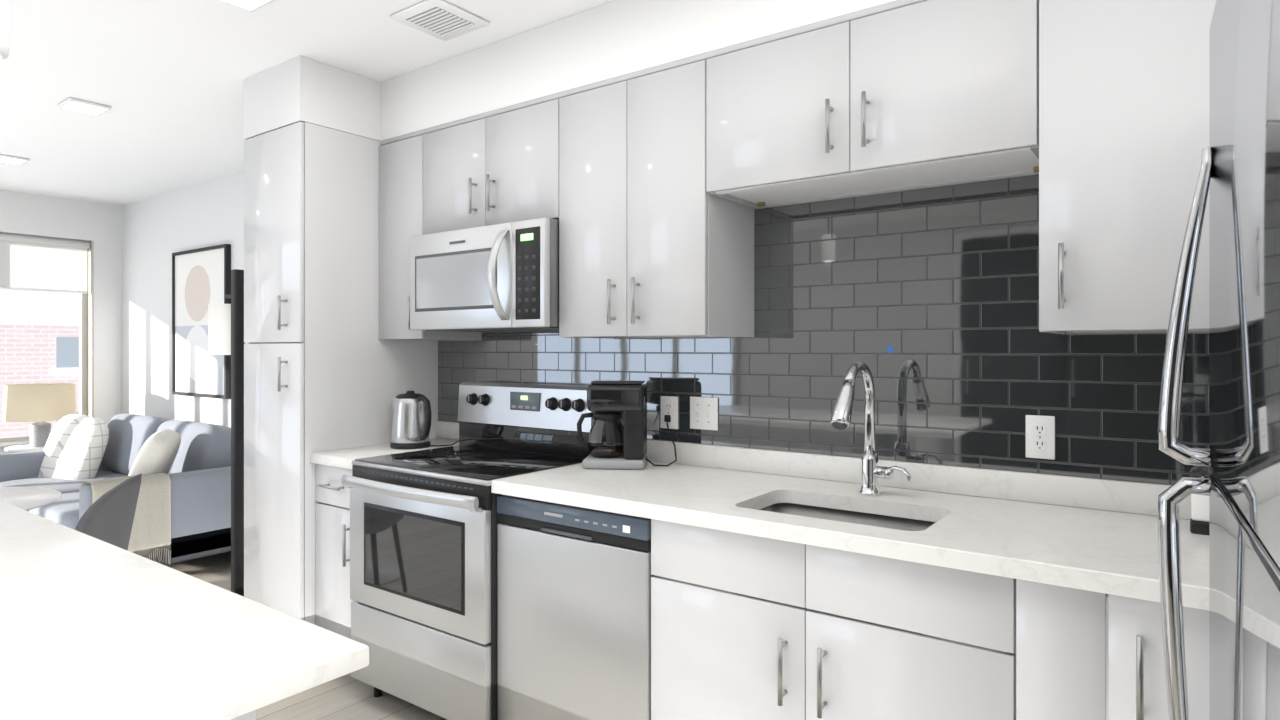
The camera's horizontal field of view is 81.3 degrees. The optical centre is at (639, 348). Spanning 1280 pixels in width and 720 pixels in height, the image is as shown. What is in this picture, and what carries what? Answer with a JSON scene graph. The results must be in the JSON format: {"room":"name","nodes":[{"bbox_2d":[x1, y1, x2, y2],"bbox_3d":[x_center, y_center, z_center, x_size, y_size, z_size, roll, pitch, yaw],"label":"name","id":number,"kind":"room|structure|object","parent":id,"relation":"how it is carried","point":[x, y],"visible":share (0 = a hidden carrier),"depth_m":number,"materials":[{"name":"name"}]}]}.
{"room":"kitchen","nodes":[
{"label":"kitchen","id":0,"kind":"room"},
{"bbox_2d":[0,190,121,453],"bbox_3d":[-5.889,0.078,4.216,0.280,2.520,5.050,0,0,36],"label":"wall","id":1,"kind":"structure","parent":0,"point":[26,214],"depth_m":6.04,"materials":[{"name":"white paint"}]},
{"bbox_2d":[0,241,93,446],"bbox_3d":[-5.755,-0.072,4.272,0.190,1.600,4.400,0,0,36],"label":"window","id":2,"kind":"structure","parent":1,"relation":"in","point":[86,300],"depth_m":6.04,"materials":[{"name":"white plastic"}]},
{"bbox_2d":[0,233,89,292],"bbox_3d":[-5.734,-0.656,4.258,0.056,0.418,4.360,0,0,36],"label":"window blind","id":3,"kind":"object","parent":2,"relation":"attached to","point":[29,263],"depth_m":5.77,"materials":[{"name":"white fabric"}]},
{"bbox_2d":[165,551,446,719],"bbox_3d":[-2.555,1.368,1.879,8.460,0.060,5.200,0,0,36],"label":"floor","id":4,"kind":"structure","parent":0,"point":[345,697],"depth_m":2.83,"materials":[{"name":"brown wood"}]},
{"bbox_2d":[4,444,44,451],"bbox_3d":[-4.432,1.029,5.519,0.410,0.621,0.423,0,0,36],"label":"side table","id":5,"kind":"object","parent":4,"relation":"on","point":[18,448],"visible":0.23,"depth_m":5.37,"materials":[{"name":"white"}]},
{"bbox_2d":[2,383,76,446],"bbox_3d":[-4.436,0.489,5.514,0.430,0.455,0.430,0,0,36],"label":"table lamp","id":6,"kind":"object","parent":5,"relation":"on","point":[38,403],"visible":0.91,"depth_m":5.37,"materials":[{"name":"beige fabric"}]},
{"bbox_2d":[0,487,60,510],"bbox_3d":[-2.767,0.973,2.862,0.860,0.730,0.860,0,0,36],"label":"coffee table","id":7,"kind":"object","parent":4,"relation":"on","point":[25,498],"visible":0.67,"depth_m":3.07,"materials":[{"name":"white"}]},
{"bbox_2d":[75,474,141,549],"bbox_3d":[-2.220,0.919,2.874,0.507,0.842,0.432,0,0,-21],"label":"chair","id":8,"kind":"object","parent":4,"relation":"on","point":[110,518],"visible":0.27,"depth_m":2.83,"materials":[{"name":"grey fabric"}]},
{"bbox_2d":[0,413,230,565],"bbox_3d":[-3.334,0.898,4.810,1.989,0.881,1.030,0,0,36],"label":"sofa","id":9,"kind":"object","parent":4,"relation":"on","point":[183,511],"visible":0.7,"depth_m":4.40,"materials":[{"name":"grey fabric"}]},
{"bbox_2d":[80,472,170,565],"bbox_3d":[-2.783,0.952,4.043,0.194,0.513,0.370,0,0,36],"label":"throw","id":10,"kind":"object","parent":9,"relation":"on","point":[150,538],"depth_m":4.06,"materials":[{"name":"beige fabric"}]},
{"bbox_2d":[0,500,368,719],"bbox_3d":[-1.496,0.880,1.292,2.065,0.915,0.939,0,0,36],"label":"kitchen island","id":11,"kind":"object","parent":4,"relation":"on","point":[91,628],"visible":1,"depth_m":1.08,"materials":[{"name":"white stone"}]},
{"bbox_2d":[208,269,244,596],"bbox_3d":[-1.859,0.488,3.426,0.327,1.700,0.280,0,0,36],"label":"lamp","id":12,"kind":"object","parent":4,"relation":"on","point":[225,321],"visible":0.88,"depth_m":3.40,"materials":[{"name":"black metal"}]},
{"bbox_2d":[244,122,437,624],"bbox_3d":[-1.361,0.209,3.400,0.459,2.257,0.730,0,0,36],"label":"pantry cabinet","id":13,"kind":"object","parent":4,"relation":"on","point":[319,375],"visible":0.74,"depth_m":3.15,"materials":[{"name":"white laminate"}]},
{"bbox_2d":[315,463,370,685],"bbox_3d":[-1.033,0.901,3.200,0.303,0.874,0.667,0,0,36],"label":"base cabinet","id":14,"kind":"object","parent":4,"relation":"on","point":[333,601],"visible":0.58,"depth_m":2.97,"materials":[{"name":"grey"}]},
{"bbox_2d":[310,421,458,468],"bbox_3d":[-1.029,0.403,3.205,0.304,0.120,0.651,0,0,36],"label":"countertop","id":15,"kind":"structure","parent":14,"relation":"on","point":[446,432],"depth_m":3.10,"materials":[{"name":"white stone"}]},
{"bbox_2d":[390,390,458,448],"bbox_3d":[-0.894,0.301,3.242,0.367,0.243,0.213,0,0,-22],"label":"kettle","id":16,"kind":"object","parent":15,"relation":"on","point":[412,414],"visible":0.92,"depth_m":3.15,"materials":[{"name":"silver metal"}]},
{"bbox_2d":[341,381,593,719],"bbox_3d":[-0.627,0.742,2.846,0.757,1.192,0.706,0,0,36],"label":"stove","id":17,"kind":"object","parent":4,"relation":"on","point":[423,523],"visible":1,"depth_m":2.63,"materials":[{"name":"silver metal"}]},
{"bbox_2d":[497,494,654,719],"bbox_3d":[-0.045,0.904,2.480,0.603,0.868,0.612,0,0,36],"label":"dishwasher","id":18,"kind":"object","parent":4,"relation":"on","point":[574,583],"visible":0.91,"depth_m":2.22,"materials":[{"name":"grey metal"}]},
{"bbox_2d":[651,519,1015,719],"bbox_3d":[0.571,0.901,2.031,0.911,0.874,0.667,0,0,36],"label":"base cabinet","id":19,"kind":"object","parent":4,"relation":"on","point":[718,652],"visible":0.78,"depth_m":1.78,"materials":[{"name":"grey"}]},
{"bbox_2d":[1016,579,1208,719],"bbox_3d":[1.398,0.901,1.428,1.131,0.874,0.667,0,0,36],"label":"base cabinet","id":20,"kind":"object","parent":4,"relation":"on","point":[1081,654],"visible":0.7,"depth_m":1.44,"materials":[{"name":"grey"}]},
{"bbox_2d":[491,439,1208,633],"bbox_3d":[0.786,0.508,1.883,2.655,0.330,0.651,0,0,36],"label":"countertop","id":21,"kind":"structure","parent":20,"relation":"on","point":[1083,533],"depth_m":1.99,"materials":[{"name":"white stone"}]},
{"bbox_2d":[577,380,676,469],"bbox_3d":[-0.048,0.268,2.684,0.362,0.308,0.177,0,0,3],"label":"coffee maker","id":22,"kind":"object","parent":21,"relation":"on","point":[611,444],"visible":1,"depth_m":2.61,"materials":[{"name":"grey plastic"}]},
{"bbox_2d":[830,361,911,495],"bbox_3d":[0.641,0.229,2.053,0.156,0.387,0.287,0,0,36],"label":"faucet","id":23,"kind":"object","parent":21,"relation":"on","point":[841,415],"visible":1,"depth_m":2.14,"materials":[{"name":"silver metal"}]},
{"bbox_2d":[1190,474,1208,534],"bbox_3d":[1.288,0.354,1.706,0.046,0.136,0.060,0,0,36],"label":"soap dispenser","id":24,"kind":"object","parent":21,"relation":"on","point":[1199,521],"visible":0.47,"depth_m":1.70,"materials":[{"name":"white plastic"}]},
{"bbox_2d":[1158,0,1279,719],"bbox_3d":[0.862,0.446,0.530,0.794,1.785,0.760,0,0,33],"label":"fridge","id":25,"kind":"object","parent":4,"relation":"on","point":[1239,171],"visible":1,"depth_m":0.78,"materials":[{"name":"grey metal"}]},
{"bbox_2d":[0,0,614,205],"bbox_3d":[-2.555,-1.212,1.879,8.460,0.060,5.200,0,0,36],"label":"ceiling","id":26,"kind":"structure","parent":0,"point":[171,74],"depth_m":3.10,"materials":[{"name":"white paint"}]},
{"bbox_2d":[0,0,9,59],"bbox_3d":[-1.155,-0.849,1.305,0.100,0.666,0.100,0,0,36],"label":"pendant lamp","id":27,"kind":"object","parent":26,"relation":"hanging from","point":[4,4],"visible":1,"depth_m":1.31,"materials":[{"name":"white plastic"}]},
{"bbox_2d":[0,154,29,164],"bbox_3d":[-3.907,-1.173,4.609,0.170,0.018,0.170,0,0,36],"label":"recessed light","id":28,"kind":"object","parent":26,"relation":"in","point":[3,158],"visible":1,"depth_m":4.61,"materials":[{"name":"white plastic"}]},
{"bbox_2d":[57,97,111,114],"bbox_3d":[-2.691,-1.173,3.612,0.170,0.018,0.170,0,0,36],"label":"recessed light","id":29,"kind":"object","parent":26,"relation":"in","point":[71,103],"visible":1,"depth_m":3.59,"materials":[{"name":"white plastic"}]},
{"bbox_2d":[221,0,273,11],"bbox_3d":[-1.323,-1.173,2.466,0.170,0.018,0.170,0,0,36],"label":"recessed light","id":30,"kind":"object","parent":26,"relation":"in","point":[250,5],"visible":1,"depth_m":2.51,"materials":[{"name":"white plastic"}]},
{"bbox_2d":[390,0,489,40],"bbox_3d":[-0.714,-1.174,2.666,0.250,0.016,0.250,0,0,36],"label":"ceiling vent","id":31,"kind":"object","parent":26,"relation":"in","point":[440,19],"visible":1,"depth_m":2.65,"materials":[{"name":"white plastic"}]},
{"bbox_2d":[244,0,895,140],"bbox_3d":[0.158,-1.051,2.318,4.189,0.260,0.694,0,0,36],"label":"soffit","id":32,"kind":"structure","parent":0,"point":[615,38],"depth_m":2.78,"materials":[{"name":"white paint"}]},
{"bbox_2d":[122,171,1208,484],"bbox_3d":[-1.115,0.078,3.855,8.460,2.520,0.290,0,0,36],"label":"wall","id":33,"kind":"structure","parent":0,"point":[211,213],"depth_m":5.67,"materials":[{"name":"white paint"}]},
{"bbox_2d":[172,244,230,398],"bbox_3d":[-3.132,-0.187,5.307,0.830,1.050,0.035,0,0,36],"label":"art","id":34,"kind":"object","parent":33,"relation":"attached to","point":[201,277],"visible":0.93,"depth_m":5.31,"materials":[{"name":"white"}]},
{"bbox_2d":[379,135,482,340],"bbox_3d":[-0.945,-0.469,3.319,0.305,0.857,0.370,0,0,36],"label":"upper cabinet","id":35,"kind":"object","parent":33,"relation":"attached to","point":[400,162],"visible":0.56,"depth_m":3.21,"materials":[{"name":"grey laminate"}]},
{"bbox_2d":[423,99,558,234],"bbox_3d":[-0.513,-0.682,3.004,0.761,0.429,0.370,0,0,36],"label":"upper cabinet","id":36,"kind":"object","parent":33,"relation":"attached to","point":[504,167],"visible":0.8,"depth_m":2.85,"materials":[{"name":"grey"}]},
{"bbox_2d":[410,218,558,331],"bbox_3d":[-0.547,-0.269,2.957,0.756,0.387,0.469,0,0,36],"label":"microwave","id":37,"kind":"object","parent":36,"relation":"attached to","point":[504,277],"visible":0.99,"depth_m":2.78,"materials":[{"name":"silver metal"}]},
{"bbox_2d":[380,0,926,145],"bbox_3d":[0.450,-0.909,2.330,3.724,0.020,0.326,0,0,36],"label":"trim","id":38,"kind":"structure","parent":33,"relation":"attached to","point":[896,4],"depth_m":2.36,"materials":[{"name":"grey"}]},
{"bbox_2d":[559,60,753,338],"bbox_3d":[0.042,-0.469,2.600,0.608,0.857,0.370,0,0,36],"label":"upper cabinet","id":39,"kind":"object","parent":33,"relation":"attached to","point":[645,249],"visible":0.96,"depth_m":2.46,"materials":[{"name":"grey"}]},
{"bbox_2d":[438,174,1214,484],"bbox_3d":[0.544,-0.001,2.459,3.724,0.958,0.010,0,0,36],"label":"tile backsplash","id":40,"kind":"structure","parent":33,"relation":"attached to","point":[935,290],"depth_m":2.25,"materials":[{"name":"grey tile"}]},
{"bbox_2d":[660,396,677,428],"bbox_3d":[0.108,0.236,2.765,0.078,0.120,0.010,0,0,36],"label":"outlet","id":41,"kind":"object","parent":40,"relation":"attached to","point":[668,404],"visible":1,"depth_m":2.76,"materials":[{"name":"white plastic"}]},
{"bbox_2d":[690,396,717,430],"bbox_3d":[0.226,0.232,2.674,0.116,0.117,0.016,0,0,36],"label":"switch plate","id":42,"kind":"object","parent":40,"relation":"attached to","point":[703,410],"visible":1,"depth_m":2.67,"materials":[{"name":"white plastic"}]},
{"bbox_2d":[1026,415,1054,459],"bbox_3d":[1.097,0.242,2.044,0.072,0.118,0.010,0,0,36],"label":"outlet","id":43,"kind":"object","parent":40,"relation":"attached to","point":[1040,430],"visible":1,"depth_m":2.04,"materials":[{"name":"white plastic"}]},
{"bbox_2d":[706,0,1038,208],"bbox_3d":[0.658,-0.689,2.151,0.912,0.416,0.370,0,0,36],"label":"upper cabinet","id":44,"kind":"object","parent":33,"relation":"attached to","point":[929,91],"visible":0.91,"depth_m":2.00,"materials":[{"name":"grey"}]},
{"bbox_2d":[1039,0,1215,333],"bbox_3d":[1.273,-0.469,1.703,0.605,0.857,0.370,0,0,36],"label":"upper cabinet","id":45,"kind":"object","parent":33,"relation":"attached to","point":[1124,84],"visible":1,"depth_m":1.67,"materials":[{"name":"grey"}]},
{"label":"outside","id":46,"kind":"structure","parent":0,"visible":0},
{"bbox_3d":[-23.607,4.438,13.878,39.700,0.200,50.000,0,0,36],"label":"ground","id":47,"kind":"structure","parent":46,"visible":0},
{"bbox_2d":[0,324,78,437],"bbox_3d":[-14.774,1.963,8.680,10.100,4.750,20.000,0,0,36],"label":"building","id":48,"kind":"structure","parent":47,"relation":"on","point":[29,354],"depth_m":12.93,"materials":[{"name":"brick"}]}
]}

